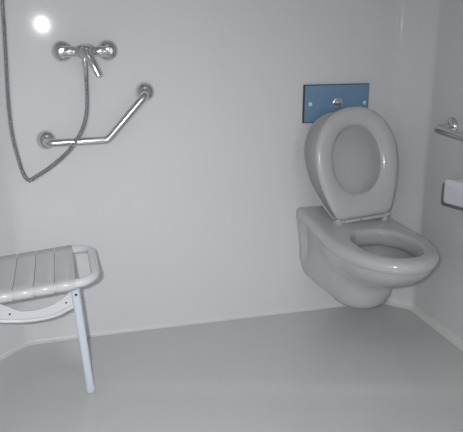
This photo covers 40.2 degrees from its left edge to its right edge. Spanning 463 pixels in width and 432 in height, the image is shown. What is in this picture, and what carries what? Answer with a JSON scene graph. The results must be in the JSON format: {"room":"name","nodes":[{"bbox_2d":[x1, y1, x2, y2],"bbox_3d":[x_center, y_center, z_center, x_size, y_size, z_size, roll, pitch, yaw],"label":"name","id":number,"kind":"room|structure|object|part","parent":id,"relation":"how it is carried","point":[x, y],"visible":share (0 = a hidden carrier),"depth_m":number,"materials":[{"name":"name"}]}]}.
{"room":"accessible bathroom","nodes":[
{"label":"accessible bathroom","id":0,"kind":"room"},
{"bbox_2d":[0,0,43,354],"bbox_3d":[-0.465,-0.142,0.748,0.259,2.150,2.980,-4,17,-15],"label":"wall","id":1,"kind":"structure","parent":0,"point":[16,221],"depth_m":2.24,"materials":[{"name":"white paint"}]},
{"bbox_2d":[12,0,386,337],"bbox_3d":[-0.068,-0.604,2.317,1.367,2.150,0.030,-4,17,-15],"label":"wall","id":2,"kind":"structure","parent":0,"point":[188,213],"depth_m":2.38,"materials":[{"name":"white paint"}]},
{"bbox_2d":[51,40,117,77],"bbox_3d":[-0.491,-0.532,2.137,0.225,0.121,0.120,-4,17,-15],"label":"shower mixer","id":3,"kind":"object","parent":2,"relation":"attached to","point":[107,50],"visible":1,"depth_m":2.13,"materials":[{"name":"silver metal"}]},
{"bbox_2d":[0,0,89,182],"bbox_3d":[-0.615,-0.602,2.060,0.276,0.999,0.070,-4,17,-15],"label":"shower hose","id":4,"kind":"object","parent":3,"relation":"hanging from","point":[85,69],"visible":1,"depth_m":2.14,"materials":[{"name":"silver metal"}]},
{"bbox_2d":[81,58,88,66],"bbox_3d":[-0.497,-0.523,2.144,0.025,0.035,0.025,-4,17,-15],"label":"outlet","id":5,"kind":"object","parent":3,"relation":"attached to","point":[84,62],"depth_m":2.14,"materials":[{"name":"silver metal"}]},
{"bbox_3d":[-0.464,-0.509,2.109,0.064,0.093,0.034,4,17,14],"label":"lever","id":6,"kind":"part","parent":3,"relation":"part of","materials":[{"name":"silver metal"}]},
{"bbox_2d":[36,82,153,148],"bbox_3d":[-0.474,-0.349,2.221,0.423,0.227,0.074,-4,17,-15],"label":"grab bar","id":7,"kind":"object","parent":2,"relation":"attached to","point":[45,139],"visible":0.99,"depth_m":2.21,"materials":[{"name":"silver metal"}]},
{"bbox_2d":[0,303,345,360],"bbox_3d":[-0.173,0.446,2.549,1.682,0.017,0.302,-8,18,-25],"label":"trim","id":8,"kind":"structure","parent":2,"relation":"attached to","point":[70,337],"depth_m":2.54,"materials":[{"name":"grey plastic"}]},
{"bbox_2d":[302,83,368,122],"bbox_3d":[0.411,-0.440,2.469,0.273,0.146,0.029,-4,17,-15],"label":"flush plate","id":9,"kind":"object","parent":2,"relation":"attached to","point":[319,100],"visible":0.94,"depth_m":2.46,"materials":[{"name":"blue laminate"}]},
{"bbox_2d":[296,106,438,308],"bbox_3d":[0.503,-0.005,2.284,0.362,0.733,0.659,-4,17,-15],"label":"toilet","id":10,"kind":"object","parent":2,"relation":"attached to","point":[350,246],"visible":1,"depth_m":2.36,"materials":[{"name":"white ceramic"}]},
{"bbox_3d":[0.446,-0.198,2.440,0.358,0.390,0.193,-4,17,-15],"label":"lid","id":11,"kind":"part","parent":10,"relation":"part of","materials":[{"name":"plastic"}]},
{"bbox_3d":[0.475,-0.199,2.372,0.344,0.411,0.113,-4,17,-15],"label":"seat","id":12,"kind":"part","parent":10,"relation":"part of","materials":[{"name":"plastic"}]},
{"bbox_3d":[0.500,0.011,2.404,0.159,0.025,0.015,-5,17,-17],"label":"hinge rod","id":13,"kind":"part","parent":10,"relation":"part of","materials":[{"name":"plastic"}]},
{"bbox_3d":[0.505,0.194,2.343,0.356,0.316,0.659,-4,17,-15],"label":"bowl","id":14,"kind":"part","parent":10,"relation":"part of","materials":[{"name":"white ceramic"}]},
{"bbox_2d":[0,304,462,431],"bbox_3d":[0.289,0.857,1.250,1.800,0.050,2.970,-4,17,-15],"label":"floor","id":15,"kind":"structure","parent":0,"point":[381,368],"depth_m":2.19,"materials":[{"name":"grey plastic"}]},
{"bbox_2d":[0,245,98,392],"bbox_3d":[-0.643,0.366,2.048,0.435,0.449,0.350,-4,17,-15],"label":"shower bench","id":16,"kind":"object","parent":15,"relation":"on","point":[43,272],"visible":1,"depth_m":1.99,"materials":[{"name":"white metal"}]},
{"bbox_3d":[-0.644,0.306,1.972,0.351,0.059,0.013,-4,17,-15],"label":"brace rail","id":17,"kind":"part","parent":16,"relation":"part of","materials":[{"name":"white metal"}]},
{"bbox_3d":[-0.482,0.387,2.041,0.054,0.382,0.024,-4,17,-15],"label":"leg","id":18,"kind":"part","parent":16,"relation":"part of","materials":[{"name":"white metal"}]},
{"bbox_2d":[379,0,462,340],"bbox_3d":[1.073,-0.260,1.148,0.194,2.150,2.980,-4,17,-15],"label":"wall","id":19,"kind":"structure","parent":0,"point":[422,83],"depth_m":2.47,"materials":[{"name":"white paint"}]},
{"bbox_2d":[382,298,462,350],"bbox_3d":[1.077,0.767,1.438,0.139,0.028,2.954,-4,17,-15],"label":"trim","id":20,"kind":"structure","parent":19,"relation":"attached to","point":[429,320],"depth_m":2.60,"materials":[{"name":"grey plastic"}]},
{"bbox_2d":[434,117,462,141],"bbox_3d":[0.858,-0.239,2.065,0.089,0.088,0.666,-4,17,-15],"label":"shelf","id":21,"kind":"object","parent":19,"relation":"attached to","point":[449,129],"visible":1,"depth_m":2.28,"materials":[{"name":"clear metal"}]},
{"bbox_2d":[441,178,462,210],"bbox_3d":[0.834,-0.065,2.223,0.083,0.103,0.208,-4,17,-15],"label":"dispenser","id":22,"kind":"object","parent":19,"relation":"attached to","point":[452,189],"visible":1,"depth_m":2.26,"materials":[{"name":"white plastic"}]}
]}

